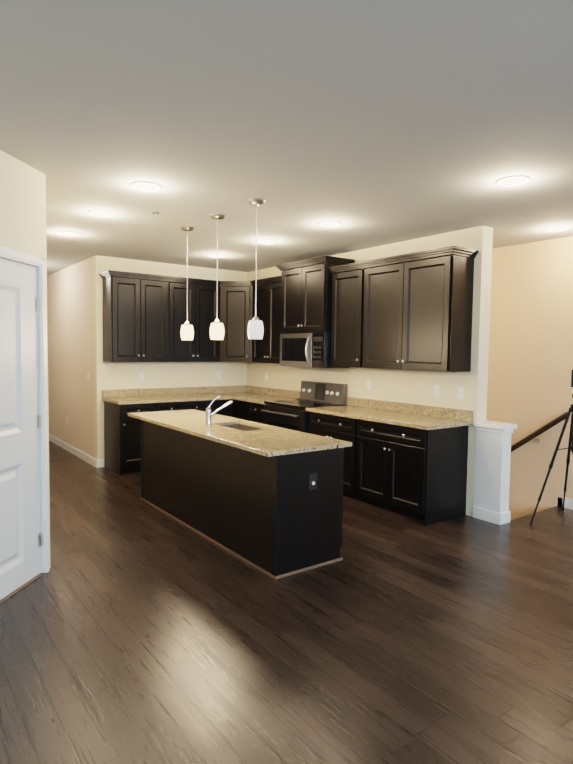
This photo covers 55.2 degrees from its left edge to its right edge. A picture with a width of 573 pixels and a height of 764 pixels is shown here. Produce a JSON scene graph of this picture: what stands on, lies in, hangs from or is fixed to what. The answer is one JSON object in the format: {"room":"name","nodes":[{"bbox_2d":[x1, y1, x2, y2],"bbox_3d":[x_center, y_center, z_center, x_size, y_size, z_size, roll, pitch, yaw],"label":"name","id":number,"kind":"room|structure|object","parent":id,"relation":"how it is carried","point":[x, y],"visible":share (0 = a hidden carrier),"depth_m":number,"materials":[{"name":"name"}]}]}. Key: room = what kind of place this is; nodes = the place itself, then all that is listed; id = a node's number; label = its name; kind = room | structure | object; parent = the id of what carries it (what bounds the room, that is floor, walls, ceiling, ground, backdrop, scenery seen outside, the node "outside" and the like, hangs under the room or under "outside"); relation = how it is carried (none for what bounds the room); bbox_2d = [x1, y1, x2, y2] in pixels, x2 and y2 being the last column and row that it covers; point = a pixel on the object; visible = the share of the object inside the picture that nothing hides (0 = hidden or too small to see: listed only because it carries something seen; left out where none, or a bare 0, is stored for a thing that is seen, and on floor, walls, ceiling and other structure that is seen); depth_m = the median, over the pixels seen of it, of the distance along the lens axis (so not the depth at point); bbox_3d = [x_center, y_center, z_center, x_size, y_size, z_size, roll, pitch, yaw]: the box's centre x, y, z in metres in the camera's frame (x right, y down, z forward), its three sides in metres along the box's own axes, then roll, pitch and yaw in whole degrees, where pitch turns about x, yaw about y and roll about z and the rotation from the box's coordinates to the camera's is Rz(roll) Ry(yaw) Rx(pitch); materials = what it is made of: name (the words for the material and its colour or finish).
{"room":"kitchen","nodes":[
{"label":"kitchen","id":0,"kind":"room"},
{"bbox_2d":[0,150,49,558],"bbox_3d":[-2.023,0.065,1.855,0.120,2.740,4.000,1,3,9],"label":"wall","id":1,"kind":"structure","parent":0,"point":[22,207],"depth_m":3.52,"materials":[{"name":"beige paint"}]},
{"bbox_2d":[0,258,42,599],"bbox_3d":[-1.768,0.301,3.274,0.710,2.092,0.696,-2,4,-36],"label":"entry door","id":2,"kind":"structure","parent":1,"relation":"in","point":[21,539],"depth_m":3.53,"materials":[{"name":"white paint"}]},
{"bbox_2d":[0,246,49,603],"bbox_3d":[-1.770,0.272,3.267,0.084,2.166,1.082,1,3,9],"label":"door frame","id":3,"kind":"structure","parent":1,"relation":"attached to","point":[39,263],"depth_m":3.73,"materials":[{"name":"white paint"}]},
{"bbox_2d":[47,255,106,466],"bbox_3d":[-3.439,-0.348,8.533,0.120,2.740,3.500,-2,4,-36],"label":"wall","id":4,"kind":"structure","parent":0,"point":[75,318],"depth_m":7.77,"materials":[{"name":"beige paint"}]},
{"bbox_2d":[96,459,103,467],"bbox_3d":[-2.436,1.065,7.181,0.099,0.105,0.014,-2,4,-36],"label":"baseboard","id":5,"kind":"structure","parent":4,"relation":"attached to","point":[99,463],"depth_m":7.17,"materials":[{"name":"white paint"}]},
{"bbox_2d":[107,257,246,389],"bbox_3d":[-1.060,1.150,8.285,3.350,5.640,0.120,-2,4,-36],"label":"wall","id":6,"kind":"structure","parent":0,"point":[120,375],"depth_m":7.70,"materials":[{"name":"beige paint"}]},
{"bbox_2d":[99,274,146,361],"bbox_3d":[-2.104,-0.806,7.101,0.442,1.088,0.331,-2,4,-36],"label":"upper cabinet","id":7,"kind":"object","parent":6,"relation":"attached to","point":[124,295],"depth_m":6.98,"materials":[{"name":"brown wood"}]},
{"bbox_2d":[139,372,143,379],"bbox_3d":[-1.965,-0.082,7.454,0.070,0.114,0.007,-2,4,-36],"label":"electrical outlet","id":8,"kind":"object","parent":6,"relation":"attached to","point":[141,375],"visible":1,"depth_m":7.45,"materials":[{"name":"white plastic"}]},
{"bbox_2d":[147,278,170,361],"bbox_3d":[-1.847,-0.813,7.289,0.442,1.088,0.331,-2,4,-36],"label":"upper cabinet","id":9,"kind":"object","parent":6,"relation":"attached to","point":[158,289],"depth_m":7.22,"materials":[{"name":"brown wood"}]},
{"bbox_2d":[171,278,190,361],"bbox_3d":[-1.485,-0.824,7.555,0.456,1.088,0.331,-2,4,-36],"label":"upper cabinet","id":10,"kind":"object","parent":6,"relation":"attached to","point":[180,349],"depth_m":7.40,"materials":[{"name":"brown wood"}]},
{"bbox_2d":[191,282,222,361],"bbox_3d":[-1.170,-0.831,7.745,0.525,1.088,0.397,-2,4,-36],"label":"upper cabinet","id":11,"kind":"object","parent":6,"relation":"attached to","point":[203,294],"depth_m":7.63,"materials":[{"name":"brown wood"}]},
{"bbox_2d":[0,441,572,763],"bbox_3d":[-0.578,1.463,3.862,7.980,0.250,15.000,-2,4,-36],"label":"floor","id":12,"kind":"structure","parent":0,"point":[135,628],"depth_m":2.93,"materials":[{"name":"brown wood"}]},
{"bbox_2d":[104,401,159,474],"bbox_3d":[-2.002,0.689,7.098,0.510,0.876,0.620,-2,4,-36],"label":"base cabinet","id":13,"kind":"object","parent":12,"relation":"on","point":[122,432],"depth_m":6.83,"materials":[{"name":"black wood"}]},
{"bbox_2d":[160,400,211,412],"bbox_3d":[-1.558,0.676,7.423,0.870,0.876,0.620,-2,4,-36],"label":"base cabinet","id":14,"kind":"object","parent":12,"relation":"on","point":[197,405],"depth_m":7.20,"materials":[{"name":"black wood"}]},
{"bbox_2d":[212,399,231,416],"bbox_3d":[-1.095,0.662,7.763,0.420,0.876,0.620,-2,4,-36],"label":"base cabinet","id":15,"kind":"object","parent":12,"relation":"on","point":[227,411],"depth_m":7.55,"materials":[{"name":"black wood"}]},
{"bbox_2d":[102,385,261,404],"bbox_3d":[-1.322,0.163,7.541,2.220,0.136,0.653,-2,4,-36],"label":"countertop","id":16,"kind":"structure","parent":15,"relation":"on","point":[180,394],"depth_m":7.45,"materials":[{"name":"beige stone"}]},
{"bbox_2d":[230,387,299,403],"bbox_3d":[-0.256,0.184,7.416,0.651,0.136,0.813,-2,4,-36],"label":"countertop","id":17,"kind":"structure","parent":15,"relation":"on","point":[259,396],"depth_m":7.64,"materials":[{"name":"beige stone"}]},
{"bbox_2d":[232,399,243,419],"bbox_3d":[-0.390,0.677,7.664,0.598,0.876,0.420,-2,4,-36],"label":"base cabinet","id":18,"kind":"object","parent":12,"relation":"on","point":[237,405],"depth_m":7.51,"materials":[{"name":"black wood"}]},
{"bbox_2d":[127,396,351,579],"bbox_3d":[-0.558,0.700,4.850,0.799,1.157,2.550,-2,4,-36],"label":"kitchen island","id":19,"kind":"object","parent":12,"relation":"on","point":[266,499],"visible":1,"depth_m":4.09,"materials":[{"name":"black wood"}]},
{"bbox_2d":[205,396,232,424],"bbox_3d":[-0.598,0.248,4.858,0.251,0.257,0.104,-2,4,-36],"label":"faucet","id":20,"kind":"object","parent":19,"relation":"on","point":[208,410],"depth_m":4.82,"materials":[{"name":"silver metal"}]},
{"bbox_2d":[244,401,264,423],"bbox_3d":[-0.143,0.701,7.309,0.620,0.876,0.445,-2,4,-36],"label":"base cabinet","id":21,"kind":"object","parent":12,"relation":"on","point":[252,411],"depth_m":7.17,"materials":[{"name":"black wood"}]},
{"bbox_2d":[261,381,346,432],"bbox_3d":[0.181,0.594,6.742,0.728,1.165,0.826,-2,4,-36],"label":"electric range","id":22,"kind":"object","parent":12,"relation":"on","point":[290,414],"visible":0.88,"depth_m":6.66,"materials":[{"name":"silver metal"}]},
{"bbox_2d":[308,411,347,496],"bbox_3d":[0.742,0.784,6.107,0.620,0.876,0.865,-2,4,-36],"label":"base cabinet","id":23,"kind":"object","parent":12,"relation":"on","point":[326,425],"depth_m":5.91,"materials":[{"name":"black wood"}]},
{"bbox_2d":[306,397,472,429],"bbox_3d":[0.995,0.301,5.718,0.648,0.136,1.743,-2,4,-36],"label":"countertop","id":24,"kind":"structure","parent":23,"relation":"on","point":[424,417],"depth_m":5.60,"materials":[{"name":"beige stone"}]},
{"bbox_2d":[348,418,468,525],"bbox_3d":[1.202,0.827,5.482,0.620,0.876,0.970,-2,4,-36],"label":"base cabinet","id":25,"kind":"object","parent":12,"relation":"on","point":[417,474],"depth_m":5.18,"materials":[{"name":"black wood"}]},
{"bbox_2d":[529,370,572,524],"bbox_3d":[2.683,0.603,4.991,0.713,1.420,0.655,-2,4,-36],"label":"tripod","id":26,"kind":"object","parent":12,"relation":"on","point":[570,447],"visible":1,"depth_m":5.04,"materials":[{"name":"black metal"}]},
{"bbox_2d":[0,0,572,275],"bbox_3d":[-0.540,-1.457,3.689,7.980,0.120,15.000,-2,4,-36],"label":"ceiling","id":27,"kind":"structure","parent":0,"point":[370,123],"depth_m":2.82,"materials":[{"name":"grey paint"}]},
{"bbox_2d":[56,231,78,235],"bbox_3d":[-2.262,-1.525,5.663,0.220,0.018,0.220,-2,4,-36],"label":"recessed light","id":28,"kind":"object","parent":27,"relation":"in","point":[65,233],"visible":1,"depth_m":5.61,"materials":[{"name":"white paint"}]},
{"bbox_2d":[88,210,113,216],"bbox_3d":[-1.623,-1.465,4.794,0.220,0.018,0.220,-2,4,-36],"label":"recessed light","id":29,"kind":"object","parent":27,"relation":"in","point":[99,213],"visible":1,"depth_m":4.75,"materials":[{"name":"white paint"}]},
{"bbox_2d":[131,181,161,190],"bbox_3d":[-1.014,-1.408,3.966,0.220,0.018,0.220,-2,4,-36],"label":"recessed light","id":30,"kind":"object","parent":27,"relation":"in","point":[145,186],"visible":1,"depth_m":3.92,"materials":[{"name":"white paint"}]},
{"bbox_2d":[180,226,193,339],"bbox_3d":[-0.969,-0.954,5.360,0.132,1.088,0.132,-2,4,-36],"label":"pendant light","id":31,"kind":"object","parent":27,"relation":"hanging from","point":[187,331],"visible":1,"depth_m":5.34,"materials":[{"name":"white glass"}]},
{"bbox_2d":[209,254,225,256],"bbox_3d":[-0.868,-1.578,6.871,0.220,0.018,0.220,-2,4,-36],"label":"recessed light","id":32,"kind":"object","parent":27,"relation":"in","point":[215,255],"visible":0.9,"depth_m":6.82,"materials":[{"name":"white paint"}]},
{"bbox_2d":[210,214,224,339],"bbox_3d":[-0.613,-0.920,4.860,0.132,1.088,0.132,-2,4,-36],"label":"pendant light","id":33,"kind":"object","parent":27,"relation":"hanging from","point":[216,329],"visible":1,"depth_m":4.84,"materials":[{"name":"white glass"}]},
{"bbox_2d":[247,198,264,338],"bbox_3d":[-0.240,-0.885,4.353,0.132,1.088,0.132,-2,4,-36],"label":"pendant light","id":34,"kind":"object","parent":27,"relation":"hanging from","point":[255,329],"visible":1,"depth_m":4.33,"materials":[{"name":"white glass"}]},
{"bbox_2d":[257,239,276,243],"bbox_3d":[-0.212,-1.514,5.929,0.220,0.018,0.220,-2,4,-36],"label":"recessed light","id":35,"kind":"object","parent":27,"relation":"in","point":[267,241],"visible":0.98,"depth_m":5.88,"materials":[{"name":"white paint"}]},
{"bbox_2d":[318,221,341,226],"bbox_3d":[0.402,-1.455,5.078,0.220,0.018,0.220,-2,4,-36],"label":"recessed light","id":36,"kind":"object","parent":27,"relation":"in","point":[329,224],"visible":1,"depth_m":5.03,"materials":[{"name":"white paint"}]},
{"bbox_2d":[496,176,529,185],"bbox_3d":[1.540,-1.361,3.734,0.220,0.018,0.220,-2,4,-36],"label":"recessed light","id":37,"kind":"object","parent":27,"relation":"in","point":[512,180],"visible":1,"depth_m":3.70,"materials":[{"name":"white paint"}]},
{"bbox_2d":[545,226,570,230],"bbox_3d":[2.542,-1.431,5.138,0.220,0.018,0.220,-2,4,-36],"label":"recessed light","id":38,"kind":"object","parent":27,"relation":"in","point":[557,228],"visible":1,"depth_m":5.09,"materials":[{"name":"white paint"}]},
{"bbox_2d":[246,226,517,524],"bbox_3d":[0.725,1.262,6.799,0.205,5.640,4.395,-2,4,-36],"label":"wall","id":39,"kind":"structure","parent":0,"point":[406,386],"depth_m":5.26,"materials":[{"name":"beige paint"}]},
{"bbox_2d":[223,282,246,361],"bbox_3d":[-0.677,-0.837,7.951,0.649,1.088,0.648,-2,4,-36],"label":"upper cabinet","id":40,"kind":"object","parent":39,"relation":"attached to","point":[234,293],"depth_m":7.72,"materials":[{"name":"brown wood"}]},
{"bbox_2d":[247,278,270,362],"bbox_3d":[-0.267,-0.811,7.605,0.397,1.088,0.530,-2,4,-36],"label":"upper cabinet","id":41,"kind":"object","parent":39,"relation":"attached to","point":[258,350],"depth_m":7.51,"materials":[{"name":"brown wood"}]},
{"bbox_2d":[271,278,279,363],"bbox_3d":[-0.020,-0.792,7.326,0.331,1.088,0.462,-2,4,-36],"label":"upper cabinet","id":42,"kind":"object","parent":39,"relation":"attached to","point":[275,336],"depth_m":7.24,"materials":[{"name":"brown wood"}]},
{"bbox_2d":[279,266,298,333],"bbox_3d":[0.237,-1.018,6.899,0.410,0.818,0.501,-2,4,-36],"label":"upper cabinet","id":43,"kind":"object","parent":39,"relation":"attached to","point":[289,278],"depth_m":6.87,"materials":[{"name":"brown wood"}]},
{"bbox_2d":[295,258,354,332],"bbox_3d":[0.460,-0.998,6.596,0.410,0.818,0.501,-2,4,-36],"label":"upper cabinet","id":44,"kind":"object","parent":39,"relation":"attached to","point":[313,292],"depth_m":6.44,"materials":[{"name":"brown wood"}]},
{"bbox_2d":[280,333,349,367],"bbox_3d":[0.314,-0.391,6.766,0.473,0.413,0.872,-2,4,-36],"label":"over-the-range microwave","id":45,"kind":"object","parent":44,"relation":"attached to","point":[311,350],"visible":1,"depth_m":6.56,"materials":[{"name":"silver metal"}]},
{"bbox_2d":[330,266,362,367],"bbox_3d":[0.794,-0.716,6.219,0.331,1.088,0.529,-2,4,-36],"label":"upper cabinet","id":46,"kind":"object","parent":39,"relation":"attached to","point":[345,283],"depth_m":6.14,"materials":[{"name":"brown wood"}]},
{"bbox_2d":[366,380,370,389],"bbox_3d":[0.945,0.031,6.316,0.007,0.114,0.070,-2,4,-36],"label":"outlet","id":47,"kind":"object","parent":39,"relation":"attached to","point":[368,384],"visible":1,"depth_m":6.32,"materials":[{"name":"white plastic"}]},
{"bbox_2d":[359,258,398,368],"bbox_3d":[1.137,-0.683,5.752,0.331,1.088,0.633,-2,4,-36],"label":"upper cabinet","id":48,"kind":"object","parent":39,"relation":"attached to","point":[377,292],"depth_m":5.74,"materials":[{"name":"brown wood"}]},
{"bbox_2d":[395,250,474,371],"bbox_3d":[1.438,-0.655,5.344,0.331,1.088,0.633,-2,4,-36],"label":"upper cabinet","id":49,"kind":"object","parent":39,"relation":"attached to","point":[411,311],"depth_m":5.17,"materials":[{"name":"brown wood"}]},
{"bbox_2d":[434,385,439,396],"bbox_3d":[1.518,0.089,5.539,0.007,0.114,0.070,-2,4,-36],"label":"outlet","id":50,"kind":"object","parent":39,"relation":"attached to","point":[437,390],"visible":1,"depth_m":5.53,"materials":[{"name":"white plastic"}]},
{"bbox_2d":[457,387,463,399],"bbox_3d":[1.685,0.110,5.309,0.009,0.114,0.070,-2,4,-36],"label":"light switch","id":51,"kind":"object","parent":39,"relation":"attached to","point":[460,392],"visible":1,"depth_m":5.30,"materials":[{"name":"white plastic"}]},
{"bbox_2d":[486,236,572,509],"bbox_3d":[3.531,1.418,4.768,0.120,5.640,11.000,-2,4,-36],"label":"wall","id":52,"kind":"structure","parent":0,"point":[530,369],"depth_m":5.84,"materials":[{"name":"beige paint"}]},
{"bbox_2d":[509,482,563,519],"bbox_3d":[1.623,2.534,7.299,0.014,3.255,3.995,-2,4,-36],"label":"trim","id":53,"kind":"structure","parent":52,"relation":"attached to","point":[549,499],"depth_m":5.78,"materials":[{"name":"beige paint"}]},
{"bbox_2d":[511,412,567,451],"bbox_3d":[1.749,1.564,7.035,0.076,2.732,3.629,-2,4,-36],"label":"stair handrail","id":54,"kind":"object","parent":52,"relation":"attached to","point":[544,428],"visible":0.31,"depth_m":5.74,"materials":[{"name":"black wood"}]},
{"bbox_2d":[557,497,572,509],"bbox_3d":[4.763,1.408,2.972,0.014,0.105,6.655,-2,4,-36],"label":"baseboard","id":55,"kind":"structure","parent":52,"relation":"attached to","point":[568,503],"depth_m":5.56,"materials":[{"name":"white paint"}]},
{"bbox_3d":[-3.142,-0.250,6.931,1.540,2.740,6.680,-2,4,-36],"label":"wall","id":56,"kind":"structure","parent":0,"visible":0},
{"bbox_2d":[49,434,96,466],"bbox_3d":[-3.512,0.969,8.570,0.014,0.105,3.500,-2,4,-36],"label":"baseboard","id":57,"kind":"structure","parent":56,"relation":"attached to","point":[89,459],"depth_m":8.00,"materials":[{"name":"white paint"}]}
]}

